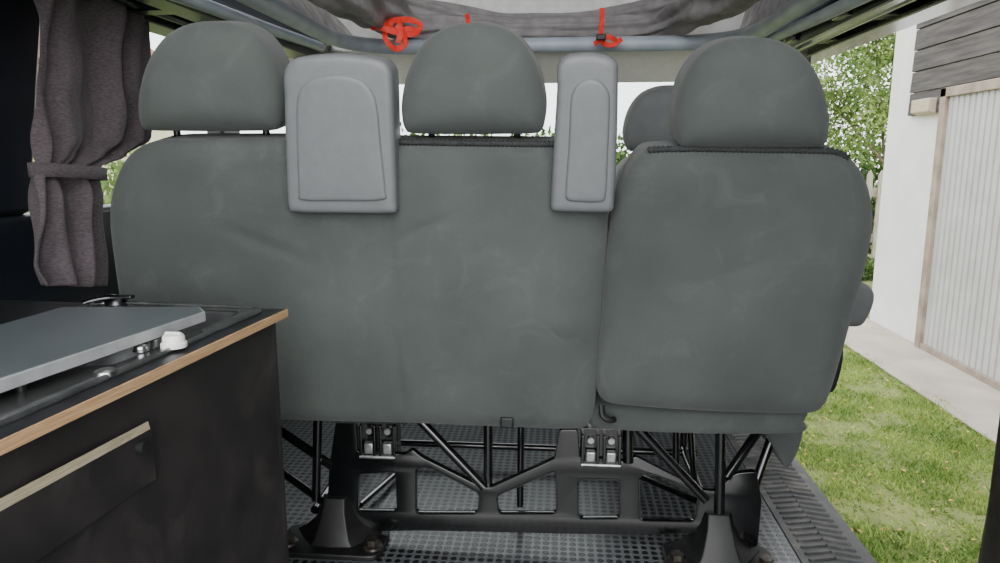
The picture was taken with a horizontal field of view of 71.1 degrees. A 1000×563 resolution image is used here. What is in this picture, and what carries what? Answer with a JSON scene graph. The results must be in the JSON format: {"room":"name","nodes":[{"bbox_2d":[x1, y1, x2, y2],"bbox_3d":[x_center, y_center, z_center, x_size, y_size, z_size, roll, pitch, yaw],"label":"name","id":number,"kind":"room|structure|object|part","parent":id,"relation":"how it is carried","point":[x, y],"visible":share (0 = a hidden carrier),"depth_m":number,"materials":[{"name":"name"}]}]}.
{"room":"vehicle interior","nodes":[
{"label":"vehicle interior","id":0,"kind":"room"},
{"bbox_2d":[0,0,239,302],"bbox_3d":[-0.867,0.019,1.421,0.050,1.190,2.870,1,10,5],"label":"wall","id":1,"kind":"structure","parent":0,"point":[19,19],"depth_m":1.24,"materials":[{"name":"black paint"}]},
{"bbox_2d":[27,0,151,286],"bbox_3d":[-0.784,-0.336,1.388,0.068,0.687,0.462,1,10,5],"label":"curtain","id":2,"kind":"object","parent":1,"relation":"hanging from","point":[94,56],"visible":0.98,"depth_m":1.31,"materials":[{"name":"fabric"}]},
{"bbox_2d":[80,0,331,58],"bbox_3d":[-0.750,-0.531,1.109,0.220,0.080,2.470,1,10,5],"label":"trim","id":3,"kind":"structure","parent":1,"relation":"attached to","point":[163,16],"depth_m":1.56,"materials":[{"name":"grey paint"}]},
{"bbox_2d":[170,0,871,53],"bbox_3d":[0.028,-0.536,1.139,1.333,0.086,2.224,1,10,5],"label":"frame","id":4,"kind":"object","parent":1,"relation":"attached to","point":[768,27],"visible":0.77,"depth_m":1.89,"materials":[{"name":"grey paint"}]},
{"bbox_3d":[-0.581,-0.611,1.651,0.028,0.057,0.951,1,10,5],"label":"hinge arm","id":5,"kind":"part","parent":4,"relation":"part of","materials":[{"name":"grey metal"}]},
{"bbox_3d":[0.719,-0.591,1.539,0.028,0.057,0.951,1,10,5],"label":"hinge arm","id":6,"kind":"part","parent":4,"relation":"part of","materials":[{"name":"grey metal"}]},
{"bbox_2d":[281,0,789,38],"bbox_3d":[-0.015,-1.107,1.131,1.648,1.066,2.607,1,10,5],"label":"canvas","id":7,"kind":"object","parent":1,"relation":"attached to","point":[641,17],"visible":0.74,"depth_m":2.19},
{"bbox_2d":[371,16,422,51],"bbox_3d":[-0.301,-0.717,2.029,0.158,0.099,0.031,1,10,5],"label":"strap","id":8,"kind":"object","parent":7,"relation":"hanging from","point":[401,32],"visible":0.94,"depth_m":2.02,"materials":[{"name":"red fabric"}]},
{"bbox_2d":[465,13,470,22],"bbox_3d":[-0.101,-0.810,2.167,0.019,0.039,0.012,1,10,5],"label":"strap","id":9,"kind":"object","parent":7,"relation":"attached to","point":[467,16],"visible":0.72,"depth_m":2.17,"materials":[{"name":"red fabric"}]},
{"bbox_2d":[593,8,622,47],"bbox_3d":[0.326,-0.764,2.103,0.091,0.118,0.039,1,10,5],"label":"strap","id":10,"kind":"object","parent":7,"relation":"attached to","point":[601,38],"visible":1,"depth_m":2.11,"materials":[{"name":"red fabric"}]},
{"bbox_2d":[288,46,694,84],"bbox_3d":[0.084,-0.733,2.354,1.660,0.112,0.228,1,10,5],"label":"ceiling","id":11,"kind":"structure","parent":0,"point":[641,66],"depth_m":2.31,"materials":[{"name":"beige fabric"}]},
{"bbox_2d":[281,420,800,562],"bbox_3d":[-0.119,0.586,1.454,1.450,0.060,2.870,1,10,5],"label":"floor","id":12,"kind":"structure","parent":0,"point":[436,491],"depth_m":1.66,"materials":[{"name":"rubber"}]},
{"bbox_2d":[0,323,288,562],"bbox_3d":[-0.631,0.397,0.731,0.520,0.564,0.840,1,10,5],"label":"base cabinet","id":13,"kind":"object","parent":12,"relation":"on","point":[187,465],"visible":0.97,"depth_m":0.80,"materials":[{"name":"black wood"}]},
{"bbox_3d":[-0.421,0.223,0.542,0.006,0.073,0.469,2,10,9],"label":"drawer","id":14,"kind":"part","parent":13,"relation":"part of","materials":[{"name":"black wood"}]},
{"bbox_2d":[0,300,287,455],"bbox_3d":[-0.628,0.114,0.684,0.546,0.012,0.876,1,10,5],"label":"countertop","id":15,"kind":"structure","parent":13,"relation":"on","point":[20,432],"depth_m":0.75,"materials":[{"name":"brown wood"}]},
{"bbox_2d":[83,294,134,305],"bbox_3d":[-0.601,0.028,1.081,0.072,0.018,0.037,1,10,5],"label":"tap","id":16,"kind":"object","parent":15,"relation":"on","point":[108,299],"visible":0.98,"depth_m":1.07,"materials":[{"name":"silver metal"}]},
{"bbox_3d":[-0.609,0.029,1.077,0.059,0.018,0.014,-2,10,-9],"label":"spout","id":17,"kind":"part","parent":16,"relation":"part of","materials":[{"name":"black metal"}]},
{"bbox_3d":[-0.581,0.023,1.079,0.032,0.005,0.012,1,10,5],"label":"lever","id":18,"kind":"part","parent":16,"relation":"part of","materials":[{"name":"silver metal"}]},
{"bbox_2d":[0,301,261,427],"bbox_3d":[-0.536,0.123,0.738,0.290,0.102,0.694,2,10,9],"label":"stove","id":19,"kind":"object","parent":15,"relation":"in","point":[48,358],"visible":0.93,"depth_m":0.80,"materials":[{"name":"metal"}]},
{"bbox_3d":[-0.522,0.085,0.690,0.224,0.010,0.544,1,10,5],"label":"lid","id":20,"kind":"part","parent":19,"relation":"part of","materials":[{"name":"grey metal"}]},
{"bbox_3d":[-0.522,0.086,0.690,0.228,0.013,0.548,1,10,5],"label":"lid frame","id":21,"kind":"part","parent":19,"relation":"part of","materials":[{"name":"metal"}]},
{"bbox_3d":[-0.416,0.076,0.810,0.018,0.008,0.018,1,10,5],"label":"knob","id":22,"kind":"part","parent":19,"relation":"part of","materials":[{"name":"silver metal"}]},
{"bbox_3d":[-0.388,0.069,0.832,0.030,0.018,0.030,1,10,5],"label":"knob","id":23,"kind":"part","parent":19,"relation":"part of","materials":[{"name":"white plastic"}]},
{"bbox_2d":[110,21,873,562],"bbox_3d":[0.018,0.033,1.466,1.434,1.027,0.692,1,10,5],"label":"seat","id":24,"kind":"object","parent":12,"relation":"on","point":[487,282],"visible":0.98,"depth_m":1.18,"materials":[{"name":"grey fabric"}]},
{"bbox_3d":[-0.570,-0.260,1.236,0.012,0.102,0.028,1,10,5],"label":"post","id":25,"kind":"part","parent":24,"relation":"part of","materials":[{"name":"black metal"}]},
{"bbox_3d":[-0.386,0.342,1.700,0.020,0.265,0.400,1,10,5],"label":"rail","id":26,"kind":"part","parent":24,"relation":"part of","materials":[{"name":"black metal"}]},
{"bbox_3d":[-0.350,0.547,1.470,0.224,0.012,0.115,1,10,5],"label":"foot plate","id":27,"kind":"part","parent":24,"relation":"part of","materials":[{"name":"metal"}]},
{"bbox_3d":[-0.260,-0.226,1.116,0.150,0.198,0.046,1,10,5],"label":"raised panel","id":28,"kind":"part","parent":24,"relation":"part of","materials":[{"name":"grey plastic"}]},
{"bbox_3d":[-0.263,0.007,1.296,0.903,0.550,0.205,1,10,5],"label":"backrest","id":29,"kind":"part","parent":24,"relation":"part of","materials":[{"name":"grey fabric"}]},
{"bbox_3d":[-0.270,0.343,1.445,0.020,0.025,0.016,1,10,5],"label":"strike plate","id":30,"kind":"part","parent":24,"relation":"part of","materials":[{"name":"metal"}]},
{"bbox_3d":[-0.231,0.343,1.442,0.020,0.025,0.016,1,10,5],"label":"strike plate","id":31,"kind":"part","parent":24,"relation":"part of","materials":[{"name":"metal"}]},
{"bbox_3d":[0.029,-0.243,1.187,0.012,0.102,0.028,1,10,5],"label":"post","id":32,"kind":"part","parent":24,"relation":"part of","materials":[{"name":"black metal"}]},
{"bbox_3d":[0.058,0.436,1.845,0.902,0.018,0.018,1,10,5],"label":"rail","id":33,"kind":"part","parent":24,"relation":"part of","materials":[{"name":"black metal"}]},
{"bbox_3d":[0.135,-0.216,1.083,0.066,0.188,0.044,1,10,5],"label":"raised panel","id":34,"kind":"part","parent":24,"relation":"part of","materials":[{"name":"grey plastic"}]},
{"bbox_3d":[0.182,0.350,1.406,0.021,0.023,0.016,1,10,5],"label":"strike plate","id":35,"kind":"part","parent":24,"relation":"part of","materials":[{"name":"metal"}]},
{"bbox_3d":[0.223,0.351,1.403,0.021,0.023,0.016,1,10,5],"label":"strike plate","id":36,"kind":"part","parent":24,"relation":"part of","materials":[{"name":"metal"}]},
{"bbox_3d":[0.463,0.355,1.627,0.020,0.265,0.400,1,10,5],"label":"rail","id":37,"kind":"part","parent":24,"relation":"part of","materials":[{"name":"black metal"}]},
{"bbox_3d":[0.438,0.559,1.403,0.216,0.012,0.115,1,10,5],"label":"foot plate","id":38,"kind":"part","parent":24,"relation":"part of","materials":[{"name":"metal"}]},
{"bbox_3d":[0.390,0.000,1.219,0.435,0.482,0.203,1,10,5],"label":"backrest","id":39,"kind":"part","parent":24,"relation":"part of","materials":[{"name":"grey fabric"}]},
{"bbox_3d":[0.705,0.025,1.486,0.070,0.090,0.269,1,10,5],"label":"armrest","id":40,"kind":"part","parent":24,"relation":"part of","materials":[{"name":"grey fabric"}]},
{"bbox_2d":[615,85,673,187],"bbox_3d":[0.590,-0.093,2.240,0.499,1.006,0.510,1,10,5],"label":"seat","id":41,"kind":"object","parent":12,"relation":"on","point":[646,117],"visible":0.2,"depth_m":1.95,"materials":[{"name":"grey fabric"}]},
{"bbox_3d":[0.584,0.007,2.178,0.499,0.792,0.269,1,10,5],"label":"backrest","id":42,"kind":"part","parent":41,"relation":"part of","materials":[{"name":"grey fabric"}]},
{"bbox_2d":[726,434,876,562],"bbox_3d":[0.682,0.673,1.399,0.160,0.228,2.870,1,10,5],"label":"step","id":43,"kind":"structure","parent":12,"relation":"attached to","point":[816,532],"depth_m":1.59,"materials":[{"name":"rubber"}]},
{"bbox_2d":[337,0,744,38],"bbox_3d":[-0.021,-1.134,1.076,1.660,1.120,2.740,1,10,5],"label":"roof","id":44,"kind":"structure","parent":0,"point":[501,6],"depth_m":2.42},
{"bbox_3d":[0.817,0.059,1.278,0.070,1.160,2.870,1,10,5],"label":"wall","id":45,"kind":"structure","parent":0,"visible":0},
{"bbox_2d":[778,0,979,63],"bbox_3d":[0.760,-0.503,0.980,0.170,0.090,2.470,1,10,5],"label":"trim","id":46,"kind":"structure","parent":45,"relation":"attached to","point":[873,20],"depth_m":1.54,"materials":[{"name":"black metal"}]},
{"bbox_2d":[978,416,999,562],"bbox_3d":[0.942,0.222,0.859,0.114,1.256,1.073,1,10,5],"label":"sliding door","id":47,"kind":"structure","parent":45,"relation":"in","point":[990,543],"depth_m":1.39,"materials":[{"name":"metal"}]},
{"label":"outside","id":48,"kind":"structure","parent":0,"visible":0},
{"bbox_2d":[795,182,996,562],"bbox_3d":[0.872,-0.400,10.045,60.000,0.100,60.000,1,10,5],"label":"ground","id":49,"kind":"structure","parent":48,"point":[899,516],"depth_m":2.90,"materials":[{"name":"plant"}]},
{"bbox_2d":[28,144,144,211],"bbox_3d":[-2.375,-0.177,4.359,1.928,1.442,1.065,1,10,5],"label":"bush","id":50,"kind":"object","parent":49,"relation":"on","point":[115,168],"visible":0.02,"depth_m":4.16,"materials":[{"name":"green plant"}]},
{"bbox_2d":[33,39,173,197],"bbox_3d":[-7.275,-1.840,6.692,4.100,3.900,10.300,1,10,5],"label":"house","id":51,"kind":"structure","parent":49,"relation":"on","point":[156,135],"depth_m":10.70,"materials":[{"name":"paint"}]},
{"bbox_2d":[400,121,886,198],"bbox_3d":[2.861,-1.974,12.866,11.900,2.155,1.783,1,10,5],"label":"hedge","id":52,"kind":"object","parent":49,"relation":"on","point":[621,154],"visible":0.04,"depth_m":12.38,"materials":[{"name":"green plant"}]},
{"bbox_2d":[811,32,895,165],"bbox_3d":[5.477,-2.704,9.857,3.245,4.506,1.663,0,10,-3],"label":"tree","id":53,"kind":"object","parent":49,"relation":"on","point":[874,107],"visible":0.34,"depth_m":9.54,"materials":[{"name":"green plant"}]},
{"bbox_2d":[862,256,874,280],"bbox_3d":[3.868,-0.362,7.640,1.623,0.691,0.819,1,10,5],"label":"shrub","id":54,"kind":"object","parent":49,"relation":"on","point":[868,273],"visible":0.03,"depth_m":7.57,"materials":[{"name":"green plant"}]},
{"bbox_2d":[868,181,877,254],"bbox_3d":[4.887,-0.773,8.805,1.419,1.072,0.640,1,10,5],"label":"shrub","id":55,"kind":"object","parent":49,"relation":"on","point":[872,197],"visible":0.02,"depth_m":8.64,"materials":[{"name":"green plant"}]},
{"bbox_2d":[866,170,882,260],"bbox_3d":[4.447,-0.746,8.377,2.900,1.160,0.070,1,10,5],"label":"picket fence","id":56,"kind":"object","parent":49,"relation":"on","point":[876,192],"visible":0.06,"depth_m":8.31,"materials":[{"name":"white wood"}]},
{"bbox_3d":[4.449,-1.064,8.336,2.900,0.100,0.040,1,10,5],"label":"fence rail","id":57,"kind":"part","parent":56,"relation":"part of","materials":[{"name":"white wood"}]},
{"bbox_2d":[799,343,993,562],"bbox_3d":[1.723,0.655,3.626,1.304,0.014,4.979,1,10,5],"label":"fallen leaves","id":58,"kind":"object","parent":49,"relation":"on","point":[854,482],"visible":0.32,"depth_m":2.93,"materials":[{"name":"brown plant"}]},
{"bbox_2d":[845,319,999,443],"bbox_3d":[2.637,0.509,4.544,0.490,0.020,8.800,1,10,5],"label":"path","id":59,"kind":"structure","parent":49,"relation":"on","point":[979,402],"depth_m":4.15,"materials":[{"name":"concrete"}]},
{"bbox_2d":[869,0,999,390],"bbox_3d":[4.191,-0.979,2.386,3.090,3.700,5.750,1,10,5],"label":"building","id":60,"kind":"structure","parent":49,"relation":"on","point":[936,286],"depth_m":4.51,"materials":[{"name":"grey paint"}]},
{"bbox_3d":[2.700,-0.022,2.524,0.055,1.727,4.430,1,10,5],"label":"door frame","id":61,"kind":"part","parent":60,"relation":"part of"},
{"bbox_3d":[2.707,-0.005,2.544,0.016,1.667,4.275,1,10,5],"label":"garage door","id":62,"kind":"part","parent":60,"relation":"part of","materials":[{"name":"white metal"}]}
]}

